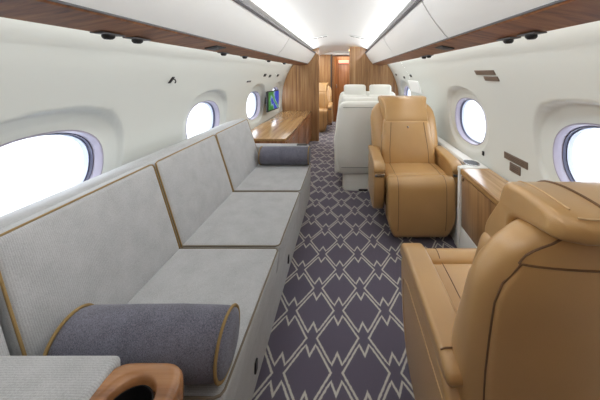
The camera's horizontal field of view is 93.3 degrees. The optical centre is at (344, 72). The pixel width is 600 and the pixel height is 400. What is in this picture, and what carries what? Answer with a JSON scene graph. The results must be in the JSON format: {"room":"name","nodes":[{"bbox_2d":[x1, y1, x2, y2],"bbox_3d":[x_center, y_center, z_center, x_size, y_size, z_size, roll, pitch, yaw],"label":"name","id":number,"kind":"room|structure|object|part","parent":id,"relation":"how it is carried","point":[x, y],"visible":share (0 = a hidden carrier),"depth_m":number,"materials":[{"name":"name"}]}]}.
{"room":"aircraft cabin","nodes":[
{"label":"aircraft cabin","id":0,"kind":"room"},
{"bbox_2d":[0,17,292,173],"bbox_3d":[-1.076,0.520,3.800,0.327,1.560,9.600,0,0,0],"label":"wall","id":1,"kind":"structure","parent":0,"point":[117,91],"depth_m":1.40,"materials":[{"name":"white plastic"}]},
{"bbox_2d":[0,130,103,184],"bbox_3d":[-1.275,0.438,1.140,0.082,0.384,0.588,0,0,0],"label":"window","id":2,"kind":"structure","parent":1,"relation":"in","point":[91,147],"depth_m":1.40,"materials":[{"name":"grey plastic"}]},
{"bbox_3d":[-1.302,0.438,1.140,0.024,0.350,0.546,0,0,0],"label":"shade frame","id":3,"kind":"part","parent":2,"relation":"part of","materials":[{"name":"white plastic"}]},
{"bbox_2d":[90,31,124,39],"bbox_3d":[-0.845,-0.131,1.000,0.044,0.021,0.100,0,0,0],"label":"air nozzle","id":4,"kind":"object","parent":1,"relation":"attached to","point":[105,35],"visible":1,"depth_m":0.99,"materials":[{"name":"grey plastic"}]},
{"bbox_3d":[-0.845,-0.139,1.000,0.044,0.005,0.100,0,0,0],"label":"mounting plate","id":5,"kind":"part","parent":4,"relation":"part of","materials":[{"name":"grey plastic"}]},
{"bbox_2d":[122,37,150,43],"bbox_3d":[-0.845,-0.131,1.140,0.044,0.021,0.100,0,0,0],"label":"light","id":6,"kind":"object","parent":1,"relation":"attached to","point":[135,40],"visible":0.98,"depth_m":1.12,"materials":[{"name":"grey plastic"}]},
{"bbox_3d":[-0.845,-0.139,1.140,0.044,0.005,0.100,0,0,0],"label":"mounting plate","id":7,"kind":"part","parent":6,"relation":"part of","materials":[{"name":"grey plastic"}]},
{"bbox_2d":[0,0,307,65],"bbox_3d":[-0.804,-0.177,2.178,0.201,0.077,6.335,0,0,0],"label":"trim","id":8,"kind":"structure","parent":1,"relation":"attached to","point":[59,13],"depth_m":0.89,"materials":[{"name":"brown wood"}]},
{"bbox_2d":[60,0,288,55],"bbox_3d":[-0.749,-0.318,1.460,0.362,0.285,2.880,0,0,0],"label":"bin","id":9,"kind":"object","parent":1,"relation":"attached to","point":[227,21],"visible":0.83,"depth_m":1.30,"materials":[{"name":"white plastic"}]},
{"bbox_2d":[186,100,219,137],"bbox_3d":[-1.275,0.438,2.470,0.082,0.384,0.588,0,0,0],"label":"window","id":10,"kind":"structure","parent":1,"relation":"in","point":[213,107],"depth_m":2.73,"materials":[{"name":"grey plastic"}]},
{"bbox_3d":[-1.302,0.438,2.470,0.024,0.350,0.546,0,0,0],"label":"shade frame","id":11,"kind":"part","parent":10,"relation":"part of","materials":[{"name":"white plastic"}]},
{"bbox_2d":[205,45,225,50],"bbox_3d":[-0.780,-0.151,1.690,0.075,0.026,0.130,0,0,0],"label":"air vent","id":12,"kind":"object","parent":1,"relation":"attached to","point":[216,47],"visible":0.98,"depth_m":1.66,"materials":[{"name":"black plastic"}]},
{"bbox_2d":[246,91,259,119],"bbox_3d":[-1.275,0.438,3.800,0.082,0.384,0.588,0,0,0],"label":"window","id":13,"kind":"structure","parent":1,"relation":"in","point":[256,95],"depth_m":4.03,"materials":[{"name":"grey plastic"}]},
{"bbox_3d":[-1.302,0.438,3.800,0.024,0.350,0.546,0,0,0],"label":"shade frame","id":14,"kind":"part","parent":13,"relation":"part of","materials":[{"name":"white plastic"}]},
{"bbox_2d":[265,90,278,111],"bbox_3d":[-1.139,0.415,4.245,0.120,0.300,0.470,0,0,6],"label":"screen","id":15,"kind":"object","parent":1,"relation":"attached to","point":[272,97],"visible":1,"depth_m":4.19,"materials":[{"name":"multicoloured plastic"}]},
{"bbox_2d":[277,37,314,62],"bbox_3d":[-0.749,-0.318,4.125,0.362,0.285,2.450,0,0,0],"label":"bin","id":16,"kind":"object","parent":1,"relation":"attached to","point":[292,49],"visible":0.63,"depth_m":3.60,"materials":[{"name":"white plastic"}]},
{"bbox_2d":[319,55,330,124],"bbox_3d":[-0.783,0.405,7.022,0.846,1.790,0.045,0,0,0],"label":"wall","id":17,"kind":"structure","parent":0,"point":[324,60],"depth_m":7.00,"materials":[{"name":"brown wood"}]},
{"bbox_2d":[331,54,331,124],"bbox_3d":[-0.343,0.417,7.015,0.035,1.765,0.070,0,0,0],"label":"trim","id":18,"kind":"structure","parent":17,"relation":"attached to","point":[331,54],"depth_m":6.98,"materials":[{"name":"brown"}]},
{"bbox_2d":[322,51,348,54],"bbox_3d":[-0.090,-0.505,7.025,1.120,0.080,0.050,0,0,0],"label":"trim","id":19,"kind":"structure","parent":17,"relation":"attached to","point":[335,52],"depth_m":7.00,"materials":[{"name":"white plastic"}]},
{"bbox_2d":[242,0,414,55],"bbox_3d":[-0.090,-0.487,3.800,1.120,0.115,9.600,0,0,0],"label":"ceiling","id":20,"kind":"structure","parent":0,"point":[304,20],"depth_m":2.61,"materials":[{"name":"white plastic"}]},
{"bbox_2d":[233,0,315,52],"bbox_3d":[-0.571,-0.383,2.178,0.028,0.032,6.335,0,0,0],"label":"trim","id":21,"kind":"structure","parent":20,"relation":"attached to","point":[240,2],"depth_m":1.97,"materials":[{"name":"grey"}]},
{"bbox_2d":[365,0,421,53],"bbox_3d":[0.391,-0.383,2.178,0.028,0.032,6.335,0,0,0],"label":"trim","id":22,"kind":"structure","parent":20,"relation":"attached to","point":[415,2],"depth_m":1.97,"materials":[{"name":"grey"}]},
{"bbox_2d":[282,47,398,140],"bbox_3d":[-0.090,0.400,5.372,2.232,1.800,0.045,0,0,0],"label":"wall","id":23,"kind":"structure","parent":0,"point":[300,92],"depth_m":5.35,"materials":[{"name":"brown wood"}]},
{"bbox_2d":[332,55,348,101],"bbox_3d":[-0.090,0.350,8.620,2.280,1.900,0.040,0,0,0],"label":"wall","id":24,"kind":"structure","parent":0,"point":[337,55],"depth_m":8.60,"materials":[{"name":"brown wood"}]},
{"bbox_2d":[252,121,456,399],"bbox_3d":[-0.090,1.325,3.800,1.920,0.050,9.600,0,0,0],"label":"floor","id":25,"kind":"structure","parent":0,"point":[337,333],"depth_m":1.57,"materials":[{"name":"carpet"}]},
{"bbox_2d":[0,118,310,399],"bbox_3d":[-0.746,0.858,1.350,0.858,0.845,2.900,0,0,0],"label":"sofa","id":26,"kind":"object","parent":25,"relation":"on","point":[197,219],"visible":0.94,"depth_m":1.06,"materials":[{"name":"grey fabric"}]},
{"bbox_2d":[0,325,9,355],"bbox_3d":[-0.913,0.663,0.322,0.239,0.452,0.780,0,0,0],"label":"cushion","id":27,"kind":"object","parent":26,"relation":"on","point":[4,329],"depth_m":0.70,"materials":[{"name":"grey fabric"}]},
{"bbox_3d":[-0.705,0.752,0.320,0.360,0.188,0.690,0,0,0],"label":"armrest","id":28,"kind":"part","parent":26,"relation":"part of","materials":[{"name":"grey fabric"}]},
{"bbox_2d":[0,165,178,355],"bbox_3d":[-0.913,0.663,1.040,0.242,0.452,0.634,0,0,0],"label":"cushion","id":29,"kind":"object","parent":26,"relation":"on","point":[104,240],"depth_m":0.93,"materials":[{"name":"grey fabric"}]},
{"bbox_3d":[-0.994,0.724,1.340,0.362,0.552,2.880,0,0,0],"label":"frame","id":30,"kind":"part","parent":26,"relation":"part of","materials":[{"name":"grey fabric"}]},
{"bbox_2d":[43,303,239,385],"bbox_3d":[-0.546,0.753,0.785,0.465,0.167,0.167,0,0,0],"label":"bolster cushion","id":31,"kind":"object","parent":26,"relation":"on","point":[201,340],"visible":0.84,"depth_m":0.74,"materials":[{"name":"grey fabric"}]},
{"bbox_2d":[142,135,231,244],"bbox_3d":[-0.913,0.663,1.680,0.242,0.452,0.634,0,0,0],"label":"cushion","id":32,"kind":"object","parent":26,"relation":"on","point":[193,176],"depth_m":1.57,"materials":[{"name":"grey fabric"}]},
{"bbox_2d":[127,249,278,399],"bbox_3d":[-0.584,0.918,1.040,0.533,0.174,0.634,0,0,0],"label":"seat cushion","id":33,"kind":"object","parent":26,"relation":"on","point":[246,278],"depth_m":1.10,"materials":[{"name":"grey fabric"}]},
{"bbox_2d":[207,120,258,189],"bbox_3d":[-0.913,0.663,2.330,0.242,0.452,0.654,0,0,0],"label":"cushion","id":34,"kind":"object","parent":26,"relation":"on","point":[239,151],"depth_m":2.23,"materials":[{"name":"grey fabric"}]},
{"bbox_2d":[183,192,299,272],"bbox_3d":[-0.584,0.918,1.680,0.533,0.174,0.634,0,0,0],"label":"seat cushion","id":35,"kind":"object","parent":26,"relation":"on","point":[240,220],"depth_m":1.56,"materials":[{"name":"grey fabric"}]},
{"bbox_2d":[235,164,310,208],"bbox_3d":[-0.584,0.918,2.330,0.533,0.174,0.654,0,0,0],"label":"seat cushion","id":36,"kind":"object","parent":26,"relation":"on","point":[260,178],"depth_m":2.21,"materials":[{"name":"grey fabric"}]},
{"bbox_3d":[-0.651,0.850,2.732,0.598,0.300,0.135,0,0,0],"label":"armrest","id":37,"kind":"part","parent":26,"relation":"part of","materials":[{"name":"grey fabric"}]},
{"bbox_2d":[258,146,310,164],"bbox_3d":[-0.546,0.753,2.560,0.465,0.167,0.167,0,0,0],"label":"bolster cushion","id":38,"kind":"object","parent":26,"relation":"on","point":[267,155],"visible":1,"depth_m":2.49,"materials":[{"name":"grey fabric"}]},
{"bbox_2d":[251,110,310,143],"bbox_3d":[-0.905,1.006,4.195,0.550,0.588,2.290,0,0,0],"label":"credenza","id":39,"kind":"object","parent":25,"relation":"on","point":[287,126],"visible":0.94,"depth_m":3.85,"materials":[{"name":"brown wood"}]},
{"bbox_3d":[-0.646,0.998,3.447,0.014,0.485,0.735,0,0,0],"label":"door","id":40,"kind":"part","parent":39,"relation":"part of","materials":[{"name":"brown wood"}]},
{"bbox_3d":[-0.646,0.998,4.197,0.014,0.485,0.735,0,0,0],"label":"door","id":41,"kind":"part","parent":39,"relation":"part of","materials":[{"name":"brown wood"}]},
{"bbox_3d":[-0.646,0.998,4.947,0.014,0.485,0.735,0,0,0],"label":"door","id":42,"kind":"part","parent":39,"relation":"part of","materials":[{"name":"brown wood"}]},
{"bbox_2d":[319,83,332,131],"bbox_3d":[-0.640,0.765,6.457,0.700,1.070,0.880,0,0,0],"label":"armchair","id":43,"kind":"object","parent":25,"relation":"on","point":[325,92],"visible":0.51,"depth_m":6.46,"materials":[{"name":"beige leather"}]},
{"bbox_3d":[-0.640,0.632,6.558,0.486,0.420,0.228,0,0,0],"label":"backrest","id":44,"kind":"part","parent":43,"relation":"part of","materials":[{"name":"beige leather"}]},
{"bbox_3d":[-0.336,0.938,6.418,0.085,0.395,0.576,0,0,0],"label":"armrest","id":45,"kind":"part","parent":43,"relation":"part of","materials":[{"name":"beige leather"}]},
{"bbox_2d":[333,56,333,121],"bbox_3d":[-0.307,0.420,7.500,0.035,1.760,0.080,0,0,0],"label":"trim","id":46,"kind":"structure","parent":25,"relation":"on","point":[333,56],"depth_m":7.46,"materials":[{"name":"brown wood"}]},
{"bbox_2d":[334,57,348,121],"bbox_3d":[0.010,0.430,7.506,0.600,1.740,0.067,0,0,0],"label":"door","id":47,"kind":"structure","parent":25,"relation":"on","point":[341,71],"depth_m":7.50,"materials":[{"name":"brown wood"}]},
{"bbox_2d":[338,60,348,63],"bbox_3d":[-0.035,-0.294,7.488,0.280,0.101,0.020,0,0,0],"label":"exit sign","id":48,"kind":"object","parent":47,"relation":"attached to","point":[339,61],"visible":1,"depth_m":7.48,"materials":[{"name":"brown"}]},
{"bbox_2d":[334,97,378,190],"bbox_3d":[0.400,0.785,3.348,1.044,1.030,0.685,0,0,0],"label":"seat","id":49,"kind":"object","parent":25,"relation":"on","point":[352,138],"visible":0.48,"depth_m":3.04,"materials":[{"name":"white leather"}]},
{"bbox_3d":[-0.080,0.900,3.341,0.070,0.400,0.578,0,0,0],"label":"armrest","id":50,"kind":"part","parent":49,"relation":"part of","materials":[{"name":"white leather"}]},
{"bbox_2d":[336,84,395,119],"bbox_3d":[0.380,0.746,4.452,1.044,1.108,0.685,0,0,0],"label":"seat","id":51,"kind":"object","parent":25,"relation":"on","point":[350,90],"visible":0.26,"depth_m":4.66,"materials":[{"name":"white leather"}]},
{"bbox_3d":[0.158,0.620,4.620,0.430,0.520,0.229,0,0,0],"label":"backrest","id":52,"kind":"part","parent":51,"relation":"part of","materials":[{"name":"white leather"}]},
{"bbox_3d":[0.602,0.620,4.620,0.430,0.520,0.229,0,0,0],"label":"backrest","id":53,"kind":"part","parent":51,"relation":"part of","materials":[{"name":"white leather"}]},
{"bbox_2d":[368,95,461,236],"bbox_3d":[0.575,0.765,2.507,0.700,1.070,0.880,0,0,0],"label":"armchair","id":54,"kind":"object","parent":25,"relation":"on","point":[414,177],"visible":0.94,"depth_m":2.27,"materials":[{"name":"beige leather"}]},
{"bbox_3d":[0.271,0.938,2.468,0.085,0.395,0.576,0,0,0],"label":"armrest","id":55,"kind":"part","parent":54,"relation":"part of","materials":[{"name":"beige leather"}]},
{"bbox_3d":[0.575,0.632,2.608,0.486,0.420,0.228,0,0,0],"label":"backrest","id":56,"kind":"part","parent":54,"relation":"part of","materials":[{"name":"beige leather"}]},
{"bbox_3d":[0.575,0.872,2.388,0.510,0.160,0.390,0,0,0],"label":"seat","id":57,"kind":"part","parent":54,"relation":"part of","materials":[{"name":"beige leather"}]},
{"bbox_3d":[0.879,0.938,2.468,0.085,0.395,0.576,0,0,0],"label":"armrest","id":58,"kind":"part","parent":54,"relation":"part of","materials":[{"name":"beige leather"}]},
{"bbox_2d":[454,160,487,247],"bbox_3d":[0.902,0.981,2.058,0.215,0.638,0.183,0,0,0],"label":"console","id":59,"kind":"object","parent":25,"relation":"on","point":[468,163],"visible":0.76,"depth_m":1.98,"materials":[{"name":"white"}]},
{"bbox_3d":[0.912,1.000,2.076,0.155,0.600,0.138,0,0,0],"label":"panel","id":60,"kind":"part","parent":59,"relation":"part of","materials":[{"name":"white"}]},
{"bbox_3d":[0.815,0.990,1.987,0.040,0.620,0.032,0,0,0],"label":"post","id":61,"kind":"part","parent":59,"relation":"part of","materials":[{"name":"white"}]},
{"bbox_2d":[463,160,479,165],"bbox_3d":[0.935,0.666,2.070,0.112,0.008,0.144,0,0,0],"label":"cup holder","id":62,"kind":"object","parent":59,"relation":"on","point":[467,162],"depth_m":2.07,"materials":[{"name":"silver plastic"}]},
{"bbox_2d":[459,168,508,247],"bbox_3d":[0.902,0.985,1.650,0.215,0.630,0.630,0,0,0],"label":"base cabinet","id":63,"kind":"object","parent":25,"relation":"on","point":[481,188],"visible":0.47,"depth_m":1.78,"materials":[{"name":"brown wood"}]},
{"bbox_3d":[0.854,1.190,1.650,0.118,0.220,0.630,0,0,0],"label":"kick panel","id":64,"kind":"part","parent":63,"relation":"part of","materials":[{"name":"white plastic"}]},
{"bbox_3d":[0.823,0.896,1.651,0.016,0.357,0.623,0,0,0],"label":"door","id":65,"kind":"part","parent":63,"relation":"part of","materials":[{"name":"brown wood"}]},
{"bbox_2d":[400,180,599,399],"bbox_3d":[0.587,0.764,0.881,0.700,1.071,0.883,0,0,0],"label":"armchair","id":66,"kind":"object","parent":25,"relation":"on","point":[515,315],"visible":1,"depth_m":0.55,"materials":[{"name":"beige leather"}]},
{"bbox_3d":[0.282,0.938,0.922,0.085,0.395,0.576,0,0,0],"label":"armrest","id":67,"kind":"part","parent":66,"relation":"part of","materials":[{"name":"beige leather"}]},
{"bbox_3d":[0.587,0.872,1.002,0.510,0.160,0.390,0,0,0],"label":"seat","id":68,"kind":"part","parent":66,"relation":"part of","materials":[{"name":"beige leather"}]},
{"bbox_3d":[0.587,0.632,0.782,0.486,0.420,0.228,0,0,0],"label":"backrest","id":69,"kind":"part","parent":66,"relation":"part of","materials":[{"name":"beige leather"}]},
{"bbox_3d":[0.587,0.728,0.599,0.589,0.745,0.199,0,0,0],"label":"panel","id":70,"kind":"part","parent":66,"relation":"part of","materials":[{"name":"beige leather"}]},
{"bbox_2d":[387,21,599,238],"bbox_3d":[0.896,0.520,3.800,0.327,1.560,9.600,0,0,0],"label":"wall","id":71,"kind":"structure","parent":0,"point":[548,83],"depth_m":1.55,"materials":[{"name":"white plastic"}]},
{"bbox_2d":[366,38,395,63],"bbox_3d":[0.569,-0.318,4.125,0.362,0.285,2.450,0,0,0],"label":"bin","id":72,"kind":"object","parent":71,"relation":"attached to","point":[380,51],"visible":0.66,"depth_m":3.60,"materials":[{"name":"white plastic"}]},
{"bbox_2d":[404,86,408,95],"bbox_3d":[1.095,0.405,4.730,0.082,0.384,0.588,0,0,0],"label":"window","id":73,"kind":"structure","parent":71,"relation":"in","point":[406,90],"depth_m":4.99,"materials":[{"name":"grey"}]},
{"bbox_2d":[408,80,421,93],"bbox_3d":[0.980,0.190,3.950,0.065,0.168,0.560,0,0,0],"label":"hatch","id":74,"kind":"object","parent":71,"relation":"attached to","point":[414,85],"visible":0.95,"depth_m":3.88,"materials":[{"name":"white plastic"}]},
{"bbox_2d":[383,0,447,54],"bbox_3d":[0.569,-0.318,2.165,0.362,0.285,1.470,0,0,0],"label":"bin","id":75,"kind":"object","parent":71,"relation":"attached to","point":[418,28],"visible":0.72,"depth_m":1.80,"materials":[{"name":"white plastic"}]},
{"bbox_2d":[435,45,453,50],"bbox_3d":[0.600,-0.151,1.690,0.075,0.026,0.130,0,0,0],"label":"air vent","id":76,"kind":"object","parent":71,"relation":"attached to","point":[441,47],"visible":0.95,"depth_m":1.66,"materials":[{"name":"black plastic"}]},
{"bbox_2d":[437,136,472,239],"bbox_3d":[0.927,0.993,3.751,0.165,0.615,3.198,0,0,0],"label":"trim","id":77,"kind":"structure","parent":71,"relation":"attached to","point":[459,155],"depth_m":2.42,"materials":[{"name":"white plastic"}]},
{"bbox_2d":[455,98,485,144],"bbox_3d":[1.095,0.405,2.390,0.082,0.384,0.588,0,0,0],"label":"window","id":78,"kind":"structure","parent":71,"relation":"in","point":[461,104],"depth_m":2.60,"materials":[{"name":"glass"},{"name":"white plastic"}]},
{"bbox_3d":[1.122,0.405,2.390,0.024,0.350,0.546,0,0,0],"label":"shade frame","id":79,"kind":"part","parent":78,"relation":"part of","materials":[{"name":"blue"}]},
{"bbox_2d":[373,0,599,65],"bbox_3d":[0.625,-0.177,2.178,0.201,0.077,6.335,0,0,0],"label":"trim","id":80,"kind":"structure","parent":71,"relation":"attached to","point":[558,14],"depth_m":0.92,"materials":[{"name":"brown wood"}]},
{"bbox_2d":[474,70,499,80],"bbox_3d":[0.917,0.016,1.820,0.038,0.070,0.260,0,0,0],"label":"placard","id":81,"kind":"object","parent":71,"relation":"attached to","point":[477,72],"visible":1,"depth_m":1.79,"materials":[{"name":"brown metal"}]},
{"bbox_3d":[0.908,-0.003,1.825,0.020,0.032,0.250,0,0,0],"label":"plate","id":82,"kind":"part","parent":81,"relation":"part of","materials":[{"name":"brown metal"}]},
{"bbox_3d":[0.927,0.036,1.775,0.019,0.030,0.170,0,0,0],"label":"plate","id":83,"kind":"part","parent":81,"relation":"part of","materials":[{"name":"brown metal"}]},
{"bbox_2d":[423,0,556,37],"bbox_3d":[0.569,-0.318,0.725,0.362,0.285,1.410,0,0,0],"label":"bin","id":84,"kind":"object","parent":71,"relation":"attached to","point":[454,17],"visible":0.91,"depth_m":1.08,"materials":[{"name":"white plastic"}]},
{"bbox_2d":[496,37,520,43],"bbox_3d":[0.665,-0.131,1.140,0.044,0.021,0.100,0,0,0],"label":"light","id":85,"kind":"object","parent":71,"relation":"attached to","point":[508,40],"visible":0.98,"depth_m":1.12,"materials":[{"name":"grey plastic"}]},
{"bbox_3d":[0.665,-0.139,1.140,0.044,0.005,0.100,0,0,0],"label":"mounting plate","id":86,"kind":"part","parent":85,"relation":"part of","materials":[{"name":"grey plastic"}]},
{"bbox_2d":[504,151,527,175],"bbox_3d":[1.026,0.554,1.690,0.011,0.100,0.230,0,0,0],"label":"placard","id":87,"kind":"object","parent":71,"relation":"attached to","point":[514,168],"visible":1,"depth_m":1.68,"materials":[{"name":"brown metal"}]},
{"bbox_3d":[1.026,0.578,1.690,0.010,0.052,0.104,0,0,0],"label":"plate","id":88,"kind":"part","parent":87,"relation":"part of","materials":[{"name":"brown metal"}]},
{"bbox_2d":[517,31,546,39],"bbox_3d":[0.665,-0.131,1.000,0.044,0.021,0.100,0,0,0],"label":"air nozzle","id":89,"kind":"object","parent":71,"relation":"attached to","point":[532,35],"visible":1,"depth_m":0.98,"materials":[{"name":"grey plastic"}]},
{"bbox_3d":[0.665,-0.139,1.000,0.044,0.005,0.100,0,0,0],"label":"mounting plate","id":90,"kind":"part","parent":89,"relation":"part of","materials":[{"name":"grey plastic"}]},
{"bbox_2d":[553,123,599,181],"bbox_3d":[1.095,0.405,1.130,0.082,0.384,0.588,0,0,0],"label":"window","id":91,"kind":"structure","parent":71,"relation":"in","point":[564,141],"depth_m":1.39,"materials":[{"name":"glass"},{"name":"white plastic"}]},
{"bbox_3d":[1.122,0.405,1.130,0.024,0.350,0.546,0,0,0],"label":"shade frame","id":92,"kind":"part","parent":91,"relation":"part of","materials":[{"name":"blue"}]},
{"label":"outside","id":93,"kind":"structure","parent":0,"visible":0},
{"bbox_2d":[0,89,599,215],"bbox_3d":[-0.090,3.150,0.000,120.000,0.100,120.000,0,0,0],"label":"sky","id":94,"kind":"structure","parent":93,"point":[32,170],"depth_m":10.04,"materials":[{"name":"white"}]}
]}

